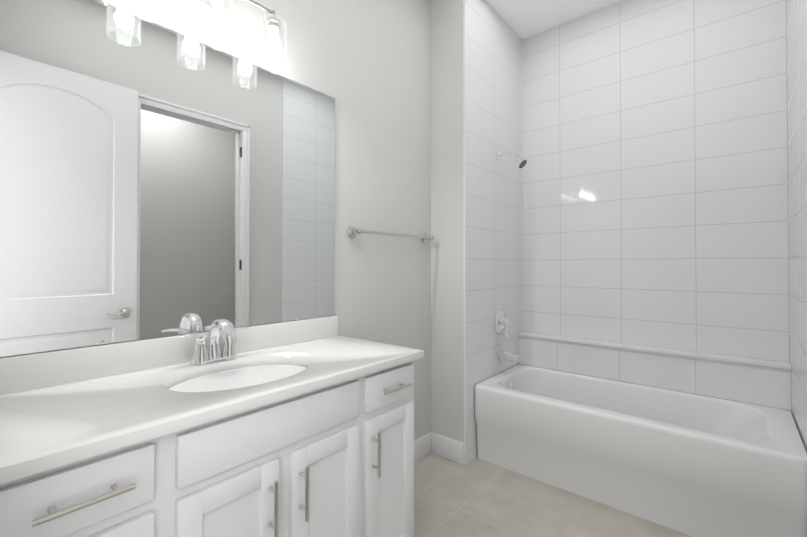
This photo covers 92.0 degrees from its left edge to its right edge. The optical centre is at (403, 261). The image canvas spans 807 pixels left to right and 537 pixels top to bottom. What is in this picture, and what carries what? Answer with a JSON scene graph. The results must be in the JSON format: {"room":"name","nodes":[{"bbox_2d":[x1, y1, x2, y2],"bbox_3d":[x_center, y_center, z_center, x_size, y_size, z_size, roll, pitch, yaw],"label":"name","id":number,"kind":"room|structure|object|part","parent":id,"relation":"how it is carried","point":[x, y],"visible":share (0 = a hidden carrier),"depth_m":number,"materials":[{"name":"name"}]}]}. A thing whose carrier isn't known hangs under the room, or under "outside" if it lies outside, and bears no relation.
{"room":"bathroom","nodes":[
{"label":"bathroom","id":0,"kind":"room"},
{"bbox_2d":[0,0,430,440],"bbox_3d":[-0.580,-0.264,1.829,0.120,3.080,2.226,0,-1,40],"label":"wall","id":1,"kind":"structure","parent":0,"point":[366,64],"depth_m":2.21,"materials":[{"name":"white paint"}]},
{"bbox_2d":[0,0,334,356],"bbox_3d":[-0.757,-0.286,1.517,0.008,1.112,1.251,0,-1,40],"label":"mirror","id":2,"kind":"object","parent":1,"relation":"attached to","point":[157,180],"visible":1,"depth_m":1.35,"materials":[{"name":"clear glass"}]},
{"bbox_2d":[0,315,337,394],"bbox_3d":[-0.750,0.323,1.510,0.020,0.100,1.268,0,-1,40],"label":"backsplash","id":3,"kind":"structure","parent":1,"relation":"attached to","point":[21,372],"depth_m":1.28,"materials":[{"name":"white stone"}]},
{"bbox_2d":[127,0,286,71],"bbox_3d":[-0.709,-0.962,1.452,0.175,0.325,0.557,0,-1,40],"label":"sconce","id":4,"kind":"object","parent":1,"relation":"attached to","point":[273,23],"visible":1,"depth_m":1.48,"materials":[{"name":"glass"}]},
{"bbox_2d":[347,226,433,242],"bbox_3d":[-0.043,-0.155,2.306,0.078,0.064,0.704,0,-1,40],"label":"towel bar","id":5,"kind":"object","parent":1,"relation":"attached to","point":[352,231],"visible":1,"depth_m":2.17,"materials":[{"name":"silver metal"}]},
{"bbox_2d":[414,432,431,463],"bbox_3d":[-0.083,1.213,2.298,0.014,0.135,0.846,0,-1,40],"label":"baseboard","id":6,"kind":"structure","parent":1,"relation":"attached to","point":[422,447],"depth_m":2.53,"materials":[{"name":"white wood"}]},
{"bbox_2d":[431,0,463,442],"bbox_3d":[0.563,-0.254,2.974,0.382,3.080,1.000,0,-1,40],"label":"wall","id":7,"kind":"structure","parent":0,"point":[447,318],"depth_m":2.55,"materials":[{"name":"white paint"}]},
{"bbox_2d":[432,433,463,464],"bbox_3d":[0.285,1.215,2.532,0.244,0.135,0.014,0,-1,40],"label":"baseboard","id":8,"kind":"structure","parent":7,"relation":"attached to","point":[447,448],"depth_m":2.52,"materials":[{"name":"white wood"}]},
{"bbox_2d":[463,0,465,464],"bbox_3d":[0.387,-0.258,2.468,0.012,3.080,0.005,0,-1,40],"label":"wall tile edge","id":9,"kind":"object","parent":7,"relation":"attached to","point":[464,167],"visible":1,"depth_m":2.46,"materials":[{"name":"white tile"}]},
{"bbox_2d":[465,0,522,464],"bbox_3d":[0.673,-0.255,2.803,0.008,3.080,0.880,0,-1,40],"label":"wall tile","id":10,"kind":"structure","parent":7,"relation":"attached to","point":[494,184],"depth_m":2.73,"materials":[{"name":"white tile"}]},
{"bbox_2d":[494,309,507,337],"bbox_3d":[0.723,0.445,2.792,0.073,0.193,0.172,0,-1,40],"label":"shower valve","id":11,"kind":"object","parent":10,"relation":"attached to","point":[500,322],"visible":1,"depth_m":2.78,"materials":[{"name":"silver metal"}]},
{"bbox_2d":[497,350,518,362],"bbox_3d":[0.741,0.664,2.758,0.144,0.083,0.062,0,-1,40],"label":"tub spout","id":12,"kind":"object","parent":10,"relation":"attached to","point":[513,357],"visible":1,"depth_m":2.73,"materials":[{"name":"silver metal"}]},
{"bbox_2d":[497,151,526,168],"bbox_3d":[0.767,-0.718,2.748,0.210,0.150,0.084,0,-1,40],"label":"shower head","id":13,"kind":"object","parent":10,"relation":"attached to","point":[521,162],"visible":1,"depth_m":2.71},
{"bbox_2d":[414,453,691,536],"bbox_3d":[0.442,1.296,0.761,3.400,0.060,4.800,0,-1,40],"label":"floor","id":14,"kind":"structure","parent":0,"point":[476,497],"depth_m":2.00,"materials":[{"name":"tile"}]},
{"bbox_2d":[0,355,423,536],"bbox_3d":[-0.540,0.836,1.313,0.590,0.870,1.245,0,-1,40],"label":"bathroom vanity","id":15,"kind":"object","parent":14,"relation":"on","point":[295,428],"depth_m":1.08,"materials":[{"name":"white wood"}]},
{"bbox_3d":[-0.656,0.479,0.797,0.019,0.125,0.254,0,-1,40],"label":"drawer","id":16,"kind":"part","parent":15,"relation":"part of","materials":[{"name":"white wood"}]},
{"bbox_3d":[-0.634,0.479,0.779,0.039,0.012,0.160,0,-1,40],"label":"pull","id":17,"kind":"part","parent":15,"relation":"part of","materials":[{"name":"silver metal"}]},
{"bbox_3d":[-0.656,0.709,0.795,0.019,0.275,0.254,0,-1,40],"label":"drawer","id":18,"kind":"part","parent":15,"relation":"part of","materials":[{"name":"white wood"}]},
{"bbox_2d":[0,335,423,474],"bbox_3d":[-0.541,0.386,1.332,0.570,0.030,1.268,0,-1,40],"label":"countertop","id":19,"kind":"structure","parent":15,"relation":"on","point":[39,426],"depth_m":1.03,"materials":[{"name":"white stone"}]},
{"bbox_2d":[176,319,251,366],"bbox_3d":[-0.661,0.291,1.417,0.167,0.162,0.248,0,-1,40],"label":"faucet","id":20,"kind":"object","parent":19,"relation":"on","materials":[{"name":"silver metal"}]},
{"bbox_2d":[160,355,311,398],"bbox_3d":[-0.536,0.475,1.309,0.364,0.172,0.498,0,-1,40],"label":"sink","id":21,"kind":"object","parent":19,"relation":"in","point":[204,382],"depth_m":1.35,"materials":[{"name":"white ceramic"}]},
{"bbox_3d":[-0.454,0.861,1.031,0.019,0.575,0.271,0,-1,40],"label":"door","id":22,"kind":"part","parent":15,"relation":"part of","materials":[{"name":"white wood"}]},
{"bbox_3d":[-0.365,0.694,1.095,0.039,0.160,0.012,0,-1,40],"label":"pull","id":23,"kind":"part","parent":15,"relation":"part of","materials":[{"name":"silver metal"}]},
{"bbox_3d":[-0.298,0.695,1.173,0.039,0.160,0.012,0,-1,40],"label":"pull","id":24,"kind":"part","parent":15,"relation":"part of","materials":[{"name":"silver metal"}]},
{"bbox_3d":[-0.250,0.863,1.272,0.019,0.575,0.275,0,-1,40],"label":"door","id":25,"kind":"part","parent":15,"relation":"part of","materials":[{"name":"white wood"}]},
{"bbox_3d":[-0.097,0.697,1.411,0.039,0.160,0.012,0,-1,40],"label":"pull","id":26,"kind":"part","parent":15,"relation":"part of","materials":[{"name":"silver metal"}]},
{"bbox_3d":[-0.050,0.485,1.511,0.019,0.125,0.271,0,-1,40],"label":"drawer","id":27,"kind":"part","parent":15,"relation":"part of","materials":[{"name":"white wood"}]},
{"bbox_3d":[-0.050,0.865,1.508,0.019,0.575,0.271,0,-1,40],"label":"door","id":28,"kind":"part","parent":15,"relation":"part of","materials":[{"name":"white wood"}]},
{"bbox_3d":[-0.029,0.485,1.493,0.039,0.012,0.150,0,-1,40],"label":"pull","id":29,"kind":"part","parent":15,"relation":"part of","materials":[{"name":"silver metal"}]},
{"bbox_2d":[475,364,806,536],"bbox_3d":[1.261,1.039,2.300,1.520,0.482,0.709,0,-1,40],"label":"bathtub","id":30,"kind":"object","parent":14,"relation":"on","point":[693,465],"visible":1,"depth_m":2.00,"materials":[{"name":"white ceramic"}]},
{"bbox_2d":[486,0,622,38],"bbox_3d":[0.442,-1.844,0.790,3.400,0.060,4.800,0,-1,40],"label":"ceiling","id":31,"kind":"structure","parent":0,"point":[523,19],"depth_m":2.80,"materials":[{"name":"white paint"}]},
{"bbox_2d":[519,336,791,412],"bbox_3d":[1.516,0.933,2.603,1.524,0.700,0.078,0,-1,40],"label":"wall tile","id":32,"kind":"object","parent":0,"point":[757,385],"visible":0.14,"depth_m":2.44,"materials":[{"name":"tile"}]},
{"bbox_2d":[519,331,790,369],"bbox_3d":[1.513,0.571,2.601,1.524,0.025,0.090,0,-1,40],"label":"sill","id":33,"kind":"structure","parent":32,"relation":"on","point":[732,358],"depth_m":2.44,"materials":[{"name":"white tile"}]},
{"bbox_3d":[1.765,-0.266,1.626,0.120,3.080,1.279,0,-1,40],"label":"wall","id":34,"kind":"structure","parent":0,"visible":0},
{"bbox_2d":[786,0,806,451],"bbox_3d":[1.841,-0.264,1.813,0.006,3.080,0.880,0,-1,40],"label":"wall tile","id":35,"kind":"structure","parent":34,"relation":"attached to","point":[796,18],"depth_m":1.83,"materials":[{"name":"white tile"}]},
{"bbox_3d":[1.628,-0.256,2.654,1.658,3.080,0.112,0,-1,40],"label":"wall","id":36,"kind":"structure","parent":0,"visible":0},
{"bbox_2d":[522,0,789,361],"bbox_3d":[1.544,-0.619,2.650,1.524,2.355,0.008,0,-1,40],"label":"wall tile","id":37,"kind":"structure","parent":36,"relation":"attached to","point":[655,178],"depth_m":2.53,"materials":[{"name":"white tile"}]}
]}

